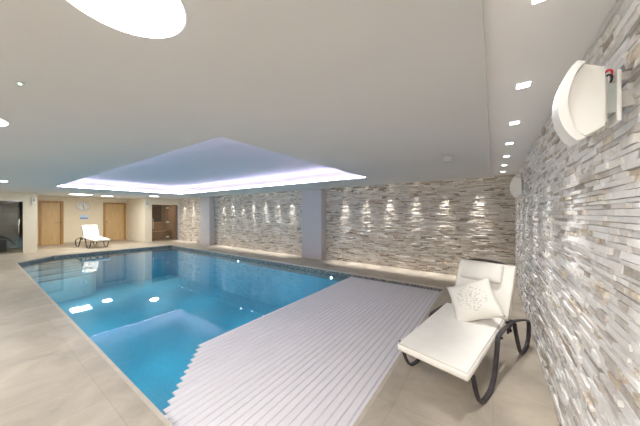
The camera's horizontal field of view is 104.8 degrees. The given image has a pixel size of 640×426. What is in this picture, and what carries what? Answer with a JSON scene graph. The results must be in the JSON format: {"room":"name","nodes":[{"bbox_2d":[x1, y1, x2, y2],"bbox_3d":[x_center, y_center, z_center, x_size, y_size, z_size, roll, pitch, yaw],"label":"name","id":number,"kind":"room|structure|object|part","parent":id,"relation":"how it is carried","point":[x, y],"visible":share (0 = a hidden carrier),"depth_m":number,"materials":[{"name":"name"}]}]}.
{"room":"spa","nodes":[
{"label":"spa","id":0,"kind":"room"},
{"bbox_2d":[0,192,36,252],"bbox_3d":[-12.520,0.325,8.708,2.500,2.250,3.065,0,0,35],"label":"wall","id":1,"kind":"structure","parent":0,"point":[29,209],"depth_m":9.21,"materials":[{"name":"paint"}]},
{"bbox_2d":[19,196,126,246],"bbox_3d":[-11.632,0.325,12.077,0.120,2.250,4.000,0,0,35],"label":"wall","id":2,"kind":"structure","parent":0,"point":[73,223],"depth_m":11.85,"materials":[{"name":"beige paint"}]},
{"bbox_2d":[39,201,63,245],"bbox_3d":[-12.220,0.450,11.201,0.125,2.000,0.770,0,0,35],"label":"door","id":3,"kind":"structure","parent":2,"relation":"in","point":[51,213],"depth_m":11.21,"materials":[{"name":"brown wood"}]},
{"bbox_2d":[37,238,126,245],"bbox_3d":[-11.568,1.415,12.054,0.012,0.070,3.505,0,0,35],"label":"baseboard","id":4,"kind":"structure","parent":2,"relation":"attached to","point":[126,238],"depth_m":11.79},
{"bbox_2d":[77,202,89,210],"bbox_3d":[-11.560,-0.315,12.039,0.038,0.470,0.470,0,0,35],"label":"wall clock","id":5,"kind":"object","parent":2,"relation":"attached to","point":[82,206],"visible":1,"depth_m":12.03,"materials":[{"name":"silver"}]},
{"bbox_2d":[80,215,87,218],"bbox_3d":[-11.557,0.190,12.067,0.012,0.210,0.300,0,0,35],"label":"sign","id":6,"kind":"object","parent":2,"relation":"attached to","point":[81,216],"visible":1,"depth_m":12.06,"materials":[{"name":"blue"}]},
{"bbox_2d":[103,202,125,240],"bbox_3d":[-10.899,0.450,13.083,0.125,2.000,0.970,0,0,35],"label":"door","id":7,"kind":"structure","parent":2,"relation":"in","point":[114,214],"depth_m":13.08,"materials":[{"name":"brown wood"}]},
{"bbox_2d":[127,198,178,241],"bbox_3d":[-9.171,0.325,13.477,2.500,2.250,1.580,0,0,35],"label":"wall","id":8,"kind":"structure","parent":0,"point":[139,216],"depth_m":12.58,"materials":[{"name":"paint"}]},
{"bbox_2d":[152,205,160,230],"bbox_3d":[-9.851,0.375,14.119,0.550,2.150,1.610,0,0,35],"label":"wall","id":9,"kind":"structure","parent":0,"point":[156,209],"depth_m":14.22,"materials":[{"name":"brown wood"}]},
{"bbox_2d":[200,196,214,244],"bbox_3d":[-5.241,0.326,11.487,0.780,2.248,0.280,0,0,35],"label":"column","id":10,"kind":"structure","parent":0,"point":[207,209],"depth_m":11.31,"materials":[{"name":"grey paint"}]},
{"bbox_2d":[0,239,560,425],"bbox_3d":[-5.324,1.450,6.792,17.480,0.001,8.200,0,0,35],"label":"floor","id":11,"kind":"structure","parent":0,"point":[51,375],"depth_m":2.17,"materials":[{"name":"tile"}]},
{"bbox_2d":[0,235,14,252],"bbox_3d":[-11.942,0.900,9.095,0.600,1.100,0.822,0,0,35],"label":"seat","id":12,"kind":"object","parent":11,"relation":"on","point":[3,243],"visible":1,"depth_m":9.08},
{"bbox_2d":[75,225,110,248],"bbox_3d":[-9.731,0.979,10.554,1.660,0.942,0.628,0,0,28],"label":"sun lounger","id":13,"kind":"object","parent":11,"relation":"on","point":[85,228],"visible":0.91,"depth_m":10.51,"materials":[{"name":"beige fabric"}]},
{"bbox_2d":[82,225,98,236],"bbox_3d":[-9.984,0.775,10.720,0.281,0.498,0.520,0,0,28],"label":"cushion","id":14,"kind":"object","parent":13,"relation":"on","point":[85,228],"depth_m":10.62,"materials":[{"name":"beige fabric"}]},
{"bbox_2d":[88,231,97,236],"bbox_3d":[-9.764,0.905,10.589,0.214,0.233,0.300,0,0,28],"label":"throw cushion","id":15,"kind":"object","parent":13,"relation":"on","point":[91,233],"visible":1,"depth_m":10.55,"materials":[{"name":"white fabric"}]},
{"bbox_2d":[84,236,110,241],"bbox_3d":[-9.464,1.080,10.422,1.036,0.166,0.550,0,0,25],"label":"seat cushion","id":16,"kind":"object","parent":13,"relation":"on","point":[95,239],"depth_m":10.28,"materials":[{"name":"beige fabric"}]},
{"bbox_2d":[152,222,164,229],"bbox_3d":[-9.469,0.990,13.704,0.536,0.920,1.330,0,0,35],"label":"bench","id":17,"kind":"object","parent":11,"relation":"on","point":[157,225],"visible":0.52,"depth_m":13.82,"materials":[{"name":"brown wood"}]},
{"bbox_2d":[152,230,169,239],"bbox_3d":[-8.998,1.215,13.374,0.586,0.470,1.330,0,0,35],"label":"bench","id":18,"kind":"object","parent":11,"relation":"on","point":[160,234],"visible":0.6,"depth_m":13.38,"materials":[{"name":"brown wood"}]},
{"bbox_2d":[18,246,441,415],"bbox_3d":[-3.607,2.135,6.241,11.536,1.330,4.490,0,0,35],"label":"pool","id":19,"kind":"object","parent":11,"relation":"in","point":[149,310],"visible":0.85,"depth_m":7.42,"materials":[{"name":"liquid"}]},
{"bbox_2d":[16,245,444,425],"bbox_3d":[-3.584,1.460,6.225,11.521,0.025,4.530,0,0,35],"label":"pool edge","id":20,"kind":"structure","parent":19,"relation":"attached to","point":[123,376],"depth_m":2.61,"materials":[{"name":"stone"}]},
{"label":"pool water","id":21,"kind":"object","parent":19,"relation":"in","visible":0},
{"bbox_2d":[162,277,440,425],"bbox_3d":[0.279,1.528,3.508,2.005,0.016,4.462,0,0,35],"label":"cover","id":22,"kind":"object","parent":21,"relation":"on","point":[319,358],"visible":0.96,"depth_m":2.53,"materials":[{"name":"white plastic"}]},
{"bbox_2d":[398,258,530,404],"bbox_3d":[1.450,0.979,2.418,1.660,0.942,0.628,0,0,-38],"label":"sun lounger","id":23,"kind":"object","parent":11,"relation":"on","point":[453,346],"visible":0.89,"depth_m":2.18,"materials":[{"name":"white fabric"}]},
{"bbox_2d":[398,303,505,380],"bbox_3d":[1.220,1.080,2.228,1.036,0.166,0.550,0,0,-41],"label":"seat cushion","id":24,"kind":"object","parent":23,"relation":"on","point":[453,346],"depth_m":2.07,"materials":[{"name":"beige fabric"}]},
{"bbox_2d":[446,277,505,321],"bbox_3d":[1.498,0.858,2.411,0.492,0.429,0.286,0,0,32],"label":"throw cushion","id":25,"kind":"object","parent":23,"relation":"on","point":[476,300],"visible":1,"depth_m":2.35,"materials":[{"name":"white fabric"}]},
{"bbox_2d":[460,260,503,283],"bbox_3d":[1.707,0.617,2.609,0.144,0.192,0.380,0,0,-38],"label":"pillow","id":26,"kind":"object","parent":23,"relation":"on","point":[470,270],"depth_m":2.57,"materials":[{"name":"beige fabric"}]},
{"bbox_2d":[452,259,516,320],"bbox_3d":[1.704,0.775,2.582,0.281,0.498,0.520,0,0,-38],"label":"cushion","id":27,"kind":"object","parent":23,"relation":"on","point":[502,276],"depth_m":2.48,"materials":[{"name":"beige fabric"}]},
{"bbox_2d":[0,0,616,198],"bbox_3d":[-5.324,-0.890,6.792,17.480,0.300,8.200,0,0,35],"label":"ceiling","id":28,"kind":"structure","parent":0,"point":[251,96],"depth_m":1.53,"materials":[{"name":"paint"}]},
{"bbox_2d":[0,119,8,125],"bbox_3d":[-2.696,-0.736,1.886,0.396,0.008,0.396,0,0,35],"label":"recessed light","id":29,"kind":"object","parent":28,"relation":"in","point":[2,122],"visible":1,"depth_m":2.02,"materials":[{"name":"white plastic"}]},
{"bbox_2d":[67,0,186,37],"bbox_3d":[-0.680,-0.736,0.842,0.396,0.008,0.396,0,0,35],"label":"recessed light","id":30,"kind":"object","parent":28,"relation":"in","point":[143,18],"visible":1,"depth_m":0.91,"materials":[{"name":"white plastic"}]},
{"bbox_2d":[443,154,453,162],"bbox_3d":[1.655,-0.698,3.175,0.110,0.085,0.110,0,0,35],"label":"ceiling sensor","id":31,"kind":"object","parent":28,"relation":"attached to","point":[447,158],"visible":1,"depth_m":3.14,"materials":[{"name":"white plastic"}]},
{"bbox_2d":[509,120,519,124],"bbox_3d":[1.719,-0.796,2.178,0.076,0.007,0.076,0,0,35],"label":"recessed light","id":32,"kind":"object","parent":28,"relation":"in","point":[513,122],"visible":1,"depth_m":2.17,"materials":[{"name":"white plastic"}]},
{"bbox_2d":[515,80,531,88],"bbox_3d":[1.268,-0.796,1.536,0.076,0.007,0.076,0,0,35],"label":"recessed light","id":33,"kind":"object","parent":28,"relation":"in","point":[527,83],"visible":1,"depth_m":1.53,"materials":[{"name":"white plastic"}]},
{"bbox_2d":[530,0,543,5],"bbox_3d":[0.816,-0.796,0.893,0.076,0.007,0.076,0,0,35],"label":"recessed light","id":34,"kind":"object","parent":28,"relation":"in","point":[532,1],"visible":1,"depth_m":0.93,"materials":[{"name":"white plastic"}]},
{"bbox_2d":[302,189,325,259],"bbox_3d":[-0.195,0.326,7.945,0.770,2.248,0.280,0,0,35],"label":"column","id":35,"kind":"structure","parent":0,"point":[313,201],"depth_m":7.78,"materials":[{"name":"grey paint"}]},
{"bbox_2d":[161,175,514,274],"bbox_3d":[-2.610,0.325,9.787,16.280,2.250,0.100,0,0,35],"label":"wall","id":36,"kind":"structure","parent":0,"point":[429,226],"depth_m":6.67,"materials":[{"name":"stone"}]},
{"bbox_2d":[515,0,639,425],"bbox_3d":[1.720,0.325,1.786,0.034,2.250,8.100,0,0,35],"label":"wall","id":37,"kind":"structure","parent":0,"point":[577,220],"depth_m":1.15,"materials":[{"name":"stone"}]},
{"bbox_2d":[510,176,528,196],"bbox_3d":[2.648,-0.350,3.273,0.199,0.274,0.102,0,0,35],"label":"wall speaker","id":38,"kind":"object","parent":37,"relation":"attached to","point":[516,185],"visible":0.96,"depth_m":3.26,"materials":[{"name":"white plastic"}]},
{"bbox_2d":[510,176,516,196],"bbox_3d":[2.595,-0.350,3.309,0.071,0.274,0.102,0,0,35],"label":"grille","id":39,"kind":"object","parent":38,"relation":"attached to","point":[513,185],"depth_m":3.27,"materials":[{"name":"white plastic"}]},
{"bbox_2d":[552,61,636,146],"bbox_3d":[0.953,-0.386,0.858,0.199,0.274,0.102,0,0,35],"label":"wall speaker","id":40,"kind":"object","parent":37,"relation":"attached to","point":[583,102],"visible":1,"depth_m":0.84,"materials":[{"name":"white plastic"}]},
{"bbox_2d":[552,61,585,146],"bbox_3d":[0.900,-0.386,0.895,0.071,0.274,0.102,0,0,35],"label":"grille","id":41,"kind":"object","parent":40,"relation":"attached to","point":[569,103],"depth_m":0.86,"materials":[{"name":"white plastic"}]},
{"bbox_3d":[0.968,-0.377,0.848,0.008,0.151,0.080,0,0,35],"label":"terminal plate","id":42,"kind":"part","parent":40,"relation":"part of","materials":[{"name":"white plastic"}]},
{"bbox_3d":[0.980,-0.379,0.839,0.023,0.095,0.072,0,0,35],"label":"hinge arm","id":43,"kind":"part","parent":40,"relation":"part of"}
]}

